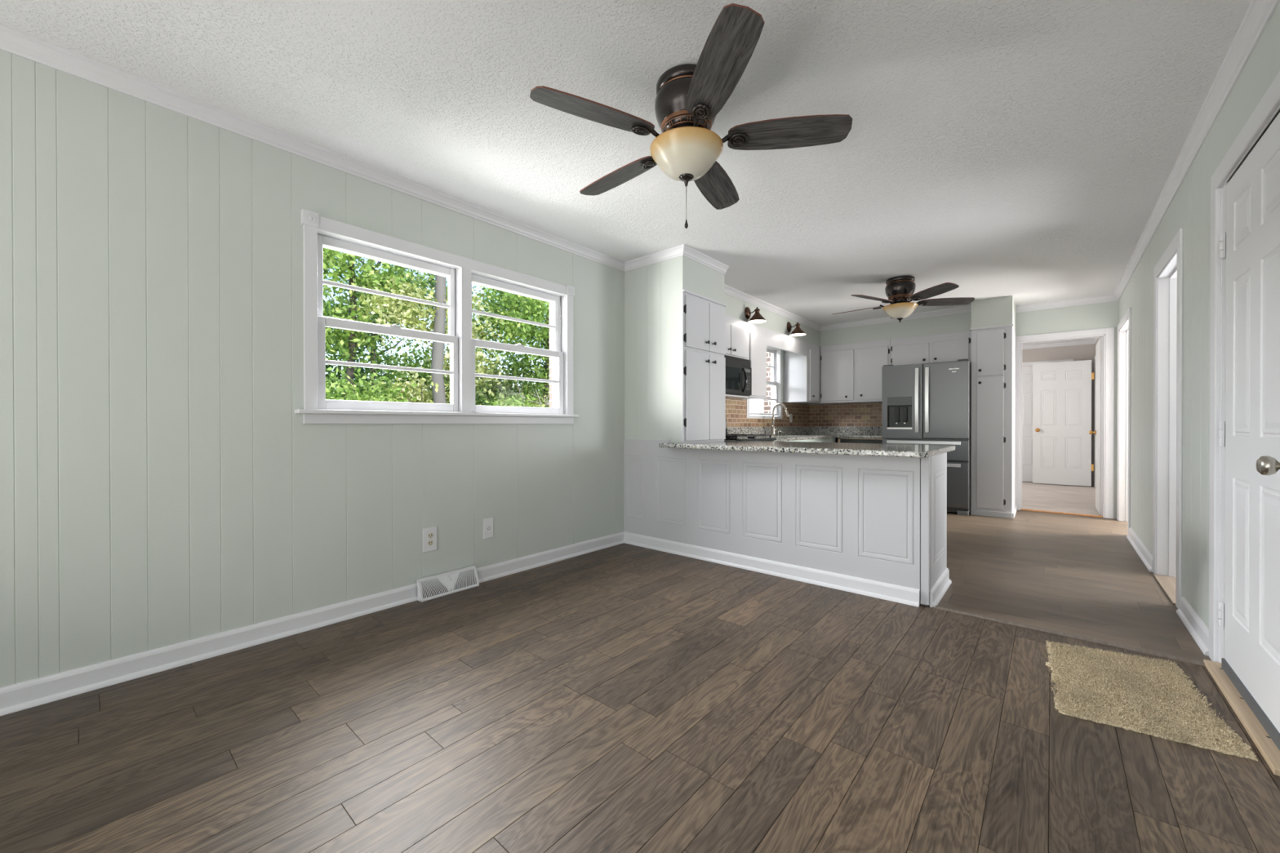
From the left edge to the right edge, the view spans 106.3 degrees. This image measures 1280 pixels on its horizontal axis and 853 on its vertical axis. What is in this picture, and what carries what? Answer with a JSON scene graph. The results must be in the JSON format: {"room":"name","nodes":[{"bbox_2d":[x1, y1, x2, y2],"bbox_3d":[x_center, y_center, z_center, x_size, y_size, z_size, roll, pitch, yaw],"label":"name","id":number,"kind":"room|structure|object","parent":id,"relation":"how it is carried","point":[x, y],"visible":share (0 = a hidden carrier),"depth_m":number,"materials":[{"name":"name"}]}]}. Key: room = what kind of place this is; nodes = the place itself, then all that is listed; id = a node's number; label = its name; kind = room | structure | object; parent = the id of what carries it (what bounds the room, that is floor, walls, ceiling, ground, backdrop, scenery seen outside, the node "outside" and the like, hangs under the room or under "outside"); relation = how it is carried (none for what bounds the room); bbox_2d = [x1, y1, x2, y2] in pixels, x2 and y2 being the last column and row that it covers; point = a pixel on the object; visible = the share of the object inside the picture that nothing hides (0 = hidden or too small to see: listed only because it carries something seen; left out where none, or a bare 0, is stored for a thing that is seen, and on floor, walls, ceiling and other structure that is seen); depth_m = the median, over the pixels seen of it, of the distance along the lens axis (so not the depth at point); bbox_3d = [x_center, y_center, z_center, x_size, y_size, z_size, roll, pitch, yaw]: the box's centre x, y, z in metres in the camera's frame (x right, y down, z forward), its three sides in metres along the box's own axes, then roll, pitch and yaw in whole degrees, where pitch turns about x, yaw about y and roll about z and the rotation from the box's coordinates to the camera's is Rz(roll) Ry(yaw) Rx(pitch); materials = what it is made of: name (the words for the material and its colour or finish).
{"room":"empty living room","nodes":[
{"label":"empty living room","id":0,"kind":"room"},
{"bbox_2d":[0,49,808,687],"bbox_3d":[-1.731,-0.197,2.455,0.120,2.440,13.442,0,0,41],"label":"wall","id":1,"kind":"structure","parent":0,"point":[162,483],"depth_m":2.11,"materials":[{"name":"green paint"}]},
{"bbox_2d":[0,531,623,715],"bbox_3d":[-3.056,0.985,0.802,0.028,0.092,9.000,0,0,41],"label":"baseboard","id":2,"kind":"structure","parent":1,"relation":"attached to","point":[26,695],"depth_m":2.17,"materials":[{"name":"white paint"}]},
{"bbox_2d":[422,526,436,552],"bbox_3d":[-1.268,0.681,2.897,0.010,0.144,0.086,0,0,41],"label":"wall outlet","id":3,"kind":"object","parent":1,"relation":"attached to","point":[429,534],"visible":1,"depth_m":2.89,"materials":[{"name":"white plastic"}]},
{"bbox_2d":[427,540,433,546],"bbox_3d":[-1.266,0.703,2.895,0.003,0.035,0.035,0,0,41],"label":"socket","id":4,"kind":"object","parent":3,"relation":"attached to","point":[430,543],"depth_m":2.89,"materials":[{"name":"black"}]},
{"bbox_2d":[427,533,433,538],"bbox_3d":[-1.266,0.659,2.894,0.003,0.035,0.035,0,0,41],"label":"socket","id":5,"kind":"object","parent":3,"relation":"attached to","point":[430,535],"depth_m":2.89,"materials":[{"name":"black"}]},
{"bbox_2d":[294,208,578,423],"bbox_3d":[-1.193,-0.551,3.143,0.318,1.066,1.840,0,0,41],"label":"window","id":6,"kind":"structure","parent":1,"relation":"in","point":[318,232],"depth_m":2.95,"materials":[{"name":"white paint"}]},
{"bbox_2d":[416,565,479,602],"bbox_3d":[-1.172,0.960,2.945,0.064,0.119,0.370,0,0,41],"label":"floor vent","id":7,"kind":"object","parent":1,"relation":"attached to","point":[429,588],"visible":1,"depth_m":2.92,"materials":[{"name":"white plastic"}]},
{"bbox_2d":[483,517,493,538],"bbox_3d":[-1.010,0.679,3.198,0.008,0.134,0.073,0,0,41],"label":"jack plate","id":8,"kind":"object","parent":1,"relation":"attached to","point":[487,522],"visible":1,"depth_m":3.19,"materials":[{"name":"white plastic"}]},
{"bbox_2d":[724,315,748,359],"bbox_3d":[0.752,-0.928,4.959,0.378,0.422,0.998,0,0,41],"label":"upper cabinet","id":9,"kind":"object","parent":1,"relation":"attached to","point":[736,330],"visible":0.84,"depth_m":5.03,"materials":[{"name":"white paint"}]},
{"bbox_2d":[724,354,751,399],"bbox_3d":[0.770,-0.511,4.910,0.446,0.409,0.941,0,0,41],"label":"microwave","id":10,"kind":"object","parent":9,"relation":"attached to","point":[738,370],"visible":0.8,"depth_m":4.94,"materials":[{"name":"black plastic"}]},
{"bbox_2d":[733,322,766,399],"bbox_3d":[1.209,-0.734,5.516,0.347,0.815,0.438,0,0,41],"label":"upper cabinet","id":11,"kind":"object","parent":1,"relation":"attached to","point":[757,334],"visible":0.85,"depth_m":5.40,"materials":[{"name":"white paint"}]},
{"bbox_2d":[746,345,782,418],"bbox_3d":[1.561,-0.620,6.333,0.220,1.030,1.020,0,0,41],"label":"window","id":12,"kind":"structure","parent":1,"relation":"in","point":[775,383],"depth_m":6.60,"materials":[{"name":"white paint"}]},
{"bbox_2d":[783,342,820,403],"bbox_3d":[2.318,-0.743,6.783,0.378,0.810,0.490,0,0,41],"label":"upper cabinet","id":13,"kind":"object","parent":1,"relation":"attached to","point":[802,374],"visible":0.98,"depth_m":6.62,"materials":[{"name":"white paint"}]},
{"bbox_2d":[725,398,881,426],"bbox_3d":[1.921,-0.163,5.660,1.243,0.338,3.580,0,0,41],"label":"tile backsplash","id":14,"kind":"structure","parent":1,"relation":"attached to","point":[855,415],"depth_m":6.91,"materials":[{"name":"brown tile"}]},
{"bbox_2d":[749,399,764,416],"bbox_3d":[2.806,-0.536,10.062,2.650,3.750,2.700,0,0,41],"label":"outbuilding","id":15,"kind":"structure","parent":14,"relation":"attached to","point":[756,406],"depth_m":9.07,"materials":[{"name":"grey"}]},
{"bbox_2d":[789,413,792,422],"bbox_3d":[2.165,-0.123,6.875,0.008,0.120,0.085,0,0,41],"label":"wall outlet","id":16,"kind":"object","parent":14,"relation":"attached to","point":[790,415],"visible":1,"depth_m":6.88,"materials":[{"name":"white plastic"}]},
{"bbox_2d":[0,0,1252,345],"bbox_3d":[1.537,-1.489,2.250,5.700,0.140,17.600,0,0,41],"label":"ceiling","id":17,"kind":"structure","parent":0,"point":[1025,150],"depth_m":2.12,"materials":[{"name":"paint"}]},
{"bbox_2d":[529,3,852,228],"bbox_3d":[0.166,-1.120,2.025,1.216,0.591,1.248,0,0,41],"label":"ceiling fan","id":18,"kind":"object","parent":17,"relation":"hanging from","point":[690,97],"visible":1,"depth_m":1.88,"materials":[{"name":"brown wood"}]},
{"bbox_2d":[833,275,974,322],"bbox_3d":[2.574,-1.219,4.641,1.197,0.419,1.250,0,0,8],"label":"ceiling fan","id":19,"kind":"object","parent":17,"relation":"hanging from","point":[899,290],"visible":1,"depth_m":4.55,"materials":[{"name":"brown wood"}]},
{"bbox_2d":[0,481,1279,852],"bbox_3d":[0.962,1.069,2.809,3.550,0.100,17.320,0,0,41],"label":"floor","id":20,"kind":"structure","parent":0,"point":[622,698],"depth_m":1.61,"materials":[{"name":"brown wood"}]},
{"bbox_2d":[680,288,726,443],"bbox_3d":[0.341,-0.039,4.240,0.657,2.106,0.654,0,0,41],"label":"pantry cabinet","id":21,"kind":"object","parent":20,"relation":"on","point":[703,318],"visible":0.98,"depth_m":3.99,"materials":[{"name":"white paint"}]},
{"bbox_2d":[724,419,776,440],"bbox_3d":[0.953,0.408,4.927,0.686,1.206,0.750,0,0,41],"label":"gas range","id":22,"kind":"object","parent":20,"relation":"on","point":[728,437],"visible":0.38,"depth_m":4.76,"materials":[{"name":"black metal"}]},
{"bbox_2d":[724,436,776,440],"bbox_3d":[0.939,0.132,4.937,0.638,0.027,0.750,0,0,41],"label":"cooktop","id":23,"kind":"object","parent":22,"relation":"in","point":[748,438],"depth_m":4.71,"materials":[{"name":"black glass"}]},
{"bbox_2d":[623,439,946,605],"bbox_3d":[0.933,0.564,3.676,2.333,0.905,0.588,0,0,41],"label":"base cabinet","id":24,"kind":"object","parent":20,"relation":"on","point":[883,519],"visible":0.91,"depth_m":3.18,"materials":[{"name":"white paint"}]},
{"bbox_2d":[623,531,919,607],"bbox_3d":[0.715,0.971,3.461,2.285,0.092,0.028,0,0,41],"label":"baseboard","id":25,"kind":"structure","parent":24,"relation":"attached to","point":[889,592],"depth_m":3.22,"materials":[{"name":"white paint"}]},
{"bbox_2d":[658,440,955,457],"bbox_3d":[1.161,0.148,3.548,1.845,0.034,1.023,0,0,41],"label":"countertop","id":26,"kind":"structure","parent":24,"relation":"on","point":[913,451],"depth_m":3.13,"materials":[{"name":"stone"}]},
{"bbox_2d":[929,568,951,607],"bbox_3d":[1.834,0.972,2.916,0.028,0.092,0.571,0,0,41],"label":"baseboard","id":27,"kind":"structure","parent":24,"relation":"attached to","point":[942,584],"depth_m":2.87,"materials":[{"name":"white paint"}]},
{"bbox_2d":[780,437,835,442],"bbox_3d":[1.821,0.582,5.992,0.658,0.849,1.968,0,0,41],"label":"base cabinet","id":28,"kind":"object","parent":20,"relation":"on","point":[820,440],"visible":0.03,"depth_m":6.05,"materials":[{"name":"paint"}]},
{"bbox_2d":[724,426,884,441],"bbox_3d":[1.920,0.082,5.662,1.239,0.149,3.580,0,0,41],"label":"countertop","id":29,"kind":"structure","parent":28,"relation":"on","point":[789,433],"depth_m":6.64,"materials":[{"name":"stone"}]},
{"bbox_2d":[771,403,790,435],"bbox_3d":[1.791,-0.089,6.142,0.162,0.419,0.219,0,0,-22],"label":"kitchen faucet","id":30,"kind":"object","parent":29,"relation":"on","point":[773,429],"visible":0.98,"depth_m":6.17,"materials":[{"name":"silver metal"}]},
{"bbox_2d":[771,426,775,435],"bbox_3d":[1.718,0.055,6.188,0.060,0.130,0.060,0,0,41],"label":"faucet","id":31,"kind":"object","parent":30,"relation":"on","point":[773,429],"depth_m":6.17,"materials":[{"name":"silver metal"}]},
{"bbox_2d":[837,437,884,444],"bbox_3d":[3.114,0.570,6.562,0.593,0.826,0.598,0,0,41],"label":"dishwasher","id":32,"kind":"object","parent":20,"relation":"on","point":[846,440],"visible":0.2,"depth_m":6.35,"materials":[{"name":"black metal"}]},
{"bbox_2d":[881,359,971,515],"bbox_3d":[3.601,0.120,5.966,0.896,1.768,0.889,0,0,41],"label":"refrigerator","id":33,"kind":"object","parent":20,"relation":"on","point":[925,403],"visible":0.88,"depth_m":5.58,"materials":[{"name":"grey metal"}]},
{"bbox_2d":[969,324,1017,518],"bbox_3d":[4.149,-0.058,5.618,0.400,2.126,0.742,0,0,41],"label":"pantry cabinet","id":34,"kind":"object","parent":20,"relation":"on","point":[993,439],"visible":1,"depth_m":5.36,"materials":[{"name":"white paint"}]},
{"bbox_2d":[932,605,1204,666],"bbox_3d":[2.046,1.016,2.376,1.027,0.008,0.036,0,0,41],"label":"transition strip","id":35,"kind":"object","parent":20,"relation":"on","point":[1108,643],"visible":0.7,"depth_m":2.31,"materials":[{"name":"brown wood"}]},
{"bbox_2d":[1044,640,1257,761],"bbox_3d":[1.896,1.015,1.884,0.486,0.014,0.748,0,0,35],"label":"floor mat","id":36,"kind":"object","parent":20,"relation":"on","point":[1155,697],"visible":1,"depth_m":1.79,"materials":[{"name":"beige carpet"}]},
{"bbox_2d":[1203,659,1279,776],"bbox_3d":[2.170,1.013,1.715,0.068,0.020,0.865,0,0,41],"label":"board","id":37,"kind":"object","parent":20,"relation":"on","point":[1260,738],"visible":0.86,"depth_m":1.65,"materials":[{"name":"brown wood"}]},
{"bbox_2d":[624,256,681,443],"bbox_3d":[0.102,-0.205,4.028,0.612,2.440,0.018,0,0,41],"label":"wall","id":38,"kind":"structure","parent":0,"point":[652,292],"depth_m":4.00,"materials":[{"name":"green paint"}]},
{"bbox_2d":[549,302,770,416],"bbox_3d":[-1.817,-0.047,2.534,0.108,2.740,13.450,0,0,41],"label":"wall","id":39,"kind":"structure","parent":0,"point":[766,402],"depth_m":3.87,"materials":[{"name":"white paint"}]},
{"bbox_2d":[680,255,724,303],"bbox_3d":[0.310,-1.259,4.254,0.625,0.333,0.640,0,0,41],"label":"wall","id":40,"kind":"structure","parent":0,"point":[696,277],"depth_m":4.01,"materials":[{"name":"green paint"}]},
{"bbox_2d":[0,24,728,274],"bbox_3d":[-2.605,-1.376,0.826,0.672,0.066,9.640,0,0,41],"label":"trim","id":41,"kind":"structure","parent":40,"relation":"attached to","point":[11,41],"depth_m":2.31,"materials":[{"name":"white paint"}]},
{"bbox_2d":[724,293,1016,346],"bbox_3d":[2.405,-1.272,5.238,2.524,0.318,3.582,0,0,41],"label":"wall","id":42,"kind":"structure","parent":0,"point":[735,308],"depth_m":5.90,"materials":[{"name":"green paint"}]},
{"bbox_2d":[744,306,766,324],"bbox_3d":[1.264,-1.223,5.197,0.218,0.178,0.204,0,0,41],"label":"wall sconce","id":43,"kind":"object","parent":42,"relation":"attached to","point":[757,318],"visible":1,"depth_m":5.22,"materials":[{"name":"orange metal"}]},
{"bbox_2d":[766,328,806,355],"bbox_3d":[1.855,-1.050,6.052,0.030,0.188,1.216,0,0,41],"label":"window valance","id":44,"kind":"object","parent":42,"relation":"attached to","point":[774,339],"visible":0.81,"depth_m":5.99,"materials":[{"name":"white paint"}]},
{"bbox_2d":[786,321,806,336],"bbox_3d":[1.976,-1.239,6.027,0.218,0.178,0.204,0,0,41],"label":"wall sconce","id":45,"kind":"object","parent":42,"relation":"attached to","point":[797,331],"visible":1,"depth_m":6.04,"materials":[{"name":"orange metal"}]},
{"bbox_2d":[724,284,971,331],"bbox_3d":[2.245,-1.398,5.100,1.834,0.066,3.166,0,0,41],"label":"trim","id":46,"kind":"structure","parent":42,"relation":"attached to","point":[728,290],"depth_m":5.99,"materials":[{"name":"white paint"}]},
{"bbox_2d":[808,300,1118,519],"bbox_3d":[3.899,-0.217,6.401,3.520,2.440,0.120,0,0,41],"label":"wall","id":47,"kind":"structure","parent":0,"point":[1104,314],"depth_m":5.41,"materials":[{"name":"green paint"}]},
{"bbox_2d":[820,338,890,404],"bbox_3d":[3.057,-0.741,6.724,0.911,0.815,0.480,0,0,41],"label":"upper cabinet","id":48,"kind":"object","parent":47,"relation":"attached to","point":[851,373],"visible":0.94,"depth_m":6.58,"materials":[{"name":"white paint"}]},
{"bbox_2d":[890,330,971,365],"bbox_3d":[3.746,-0.959,6.132,0.901,0.375,0.480,0,0,41],"label":"upper cabinet","id":49,"kind":"object","parent":47,"relation":"attached to","point":[952,346],"visible":0.84,"depth_m":5.97,"materials":[{"name":"white paint"}]},
{"bbox_2d":[1015,327,1114,518],"bbox_3d":[5.092,-0.040,5.815,0.878,2.088,0.814,0,0,41],"label":"door frame","id":50,"kind":"structure","parent":47,"relation":"in","point":[1104,348],"depth_m":5.39,"materials":[{"name":"white paint"}]},
{"bbox_2d":[1022,343,1095,485],"bbox_3d":[6.691,-0.230,8.870,2.700,2.440,0.150,0,0,41],"label":"wall","id":51,"kind":"structure","parent":0,"point":[1082,352],"depth_m":8.18,"materials":[{"name":"beige paint"}]},
{"bbox_2d":[1022,359,1073,481],"bbox_3d":[6.756,-0.079,8.708,1.650,2.140,0.021,0,0,41],"label":"door frame","id":52,"kind":"structure","parent":51,"relation":"in","point":[1027,371],"depth_m":8.56,"materials":[{"name":"white paint"}]},
{"bbox_2d":[1022,337,1098,349],"bbox_3d":[5.501,-1.410,7.442,2.450,0.066,3.558,0,0,41],"label":"trim","id":53,"kind":"structure","parent":51,"relation":"attached to","point":[1093,340],"depth_m":8.25,"materials":[{"name":"white paint"}]},
{"bbox_2d":[1118,1,1279,629],"bbox_3d":[0.939,-0.190,0.162,0.120,2.440,13.442,0,0,41],"label":"wall","id":54,"kind":"structure","parent":0,"point":[1189,210],"depth_m":2.44,"materials":[{"name":"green paint"}]},
{"bbox_2d":[1116,306,1131,535],"bbox_3d":[4.868,-0.042,4.742,0.136,2.100,1.050,0,0,41],"label":"door","id":55,"kind":"structure","parent":54,"relation":"in","point":[1124,326],"depth_m":5.09,"materials":[{"name":"white paint"}]},
{"bbox_2d":[1126,527,1152,572],"bbox_3d":[4.014,0.967,3.859,0.028,0.092,1.350,0,0,41],"label":"baseboard","id":56,"kind":"structure","parent":54,"relation":"attached to","point":[1144,553],"depth_m":3.74,"materials":[{"name":"white paint"}]},
{"bbox_2d":[1015,0,1279,312],"bbox_3d":[0.554,-1.378,0.474,0.876,0.066,13.222,0,0,41],"label":"trim","id":57,"kind":"structure","parent":54,"relation":"attached to","point":[1259,14],"depth_m":2.21,"materials":[{"name":"white paint"}]},
{"bbox_2d":[1152,227,1182,608],"bbox_3d":[3.327,-0.041,2.954,0.144,2.115,0.900,0,0,41],"label":"door","id":58,"kind":"structure","parent":54,"relation":"in","point":[1168,271],"depth_m":3.21,"materials":[{"name":"white paint"}]},
{"bbox_2d":[1176,596,1208,655],"bbox_3d":[2.742,0.974,2.377,0.028,0.092,0.645,0,0,41],"label":"baseboard","id":59,"kind":"structure","parent":54,"relation":"attached to","point":[1198,630],"depth_m":2.34,"materials":[{"name":"white paint"}]},
{"bbox_2d":[1208,71,1279,751],"bbox_3d":[2.197,-0.036,1.680,0.190,2.122,1.085,0,0,41],"label":"door","id":60,"kind":"structure","parent":54,"relation":"in","point":[1244,533],"depth_m":1.76,"materials":[{"name":"white paint"}]},
{"bbox_3d":[6.477,-0.221,6.610,0.120,2.440,3.558,0,0,41],"label":"wall","id":61,"kind":"structure","parent":0,"visible":0},
{"bbox_2d":[1032,355,1095,487],"bbox_3d":[6.874,-0.076,7.771,0.810,2.140,1.060,0,0,41],"label":"door","id":62,"kind":"structure","parent":61,"relation":"in","point":[1061,390],"depth_m":8.10,"materials":[{"name":"white paint"}]},
{"label":"outside","id":63,"kind":"structure","parent":0,"visible":0},
{"bbox_3d":[-10.779,1.385,26.551,44.760,0.200,60.000,0,0,41],"label":"ground","id":64,"kind":"structure","parent":63,"visible":0},
{"bbox_2d":[325,355,431,402],"bbox_3d":[-4.457,0.265,7.654,2.868,2.765,2.756,0,0,6],"label":"bush","id":65,"kind":"object","parent":64,"relation":"on","point":[356,397],"visible":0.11,"depth_m":7.54,"materials":[{"name":"green plant"}]},
{"bbox_2d":[322,247,435,399],"bbox_3d":[-5.125,-2.396,8.440,2.981,7.507,2.876,0,0,-3],"label":"tree","id":66,"kind":"object","parent":64,"relation":"on","point":[348,340],"visible":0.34,"depth_m":8.27,"materials":[{"name":"green plant"}]},
{"bbox_2d":[323,258,448,395],"bbox_3d":[-6.341,-2.657,11.373,3.148,8.005,4.606,0,0,41],"label":"tree","id":67,"kind":"object","parent":64,"relation":"on","point":[428,282],"visible":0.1,"depth_m":11.20,"materials":[{"name":"green plant"}]},
{"bbox_2d":[330,337,481,400],"bbox_3d":[-4.793,-0.348,10.291,2.933,3.394,2.830,0,0,-16],"label":"bush","id":68,"kind":"object","parent":64,"relation":"on","point":[391,357],"visible":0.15,"depth_m":9.91,"materials":[{"name":"green plant"}]},
{"bbox_2d":[335,265,507,405],"bbox_3d":[-3.641,-3.147,8.464,2.273,9.008,3.064,0,0,41],"label":"tree","id":69,"kind":"object","parent":64,"relation":"on","point":[438,325],"visible":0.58,"depth_m":8.06,"materials":[{"name":"green plant"}]},
{"bbox_2d":[360,355,493,404],"bbox_3d":[-3.804,0.245,8.734,2.736,2.743,2.896,0,0,41],"label":"bush","id":70,"kind":"object","parent":64,"relation":"on","point":[428,399],"visible":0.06,"depth_m":8.22,"materials":[{"name":"green plant"}]},
{"bbox_2d":[325,346,548,402],"bbox_3d":[-5.126,-0.134,15.197,4.682,5.395,19.261,0,0,39],"label":"woodland","id":71,"kind":"object","parent":64,"relation":"on","point":[362,371],"visible":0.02,"depth_m":12.53,"materials":[{"name":"green plant"}]},
{"bbox_2d":[415,378,507,405],"bbox_3d":[-3.439,0.092,9.851,2.636,2.588,2.594,0,0,-38],"label":"bush","id":72,"kind":"object","parent":64,"relation":"on","point":[478,399],"visible":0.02,"depth_m":9.47,"materials":[{"name":"green plant"}]},
{"bbox_2d":[431,279,549,405],"bbox_3d":[-2.282,-1.912,11.684,3.533,6.511,6.239,0,0,30],"label":"tree","id":73,"kind":"object","parent":64,"relation":"on","point":[535,308],"visible":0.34,"depth_m":10.34,"materials":[{"name":"green plant"}]},
{"bbox_2d":[475,351,546,405],"bbox_3d":[-3.390,-0.363,12.247,3.114,3.465,2.972,0,0,6],"label":"bush","id":74,"kind":"object","parent":64,"relation":"on","point":[495,385],"visible":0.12,"depth_m":11.63,"materials":[{"name":"green plant"}]},
{"bbox_2d":[483,376,549,407],"bbox_3d":[-2.417,0.231,9.968,2.201,2.459,2.386,0,0,25],"label":"bush","id":75,"kind":"object","parent":64,"relation":"on","point":[508,402],"visible":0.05,"depth_m":9.58,"materials":[{"name":"green plant"}]},
{"bbox_2d":[508,383,549,407],"bbox_3d":[-1.659,0.138,10.398,2.757,2.505,2.795,0,0,15],"label":"bush","id":76,"kind":"object","parent":64,"relation":"on","point":[543,399],"visible":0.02,"depth_m":10.08,"materials":[{"name":"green plant"}]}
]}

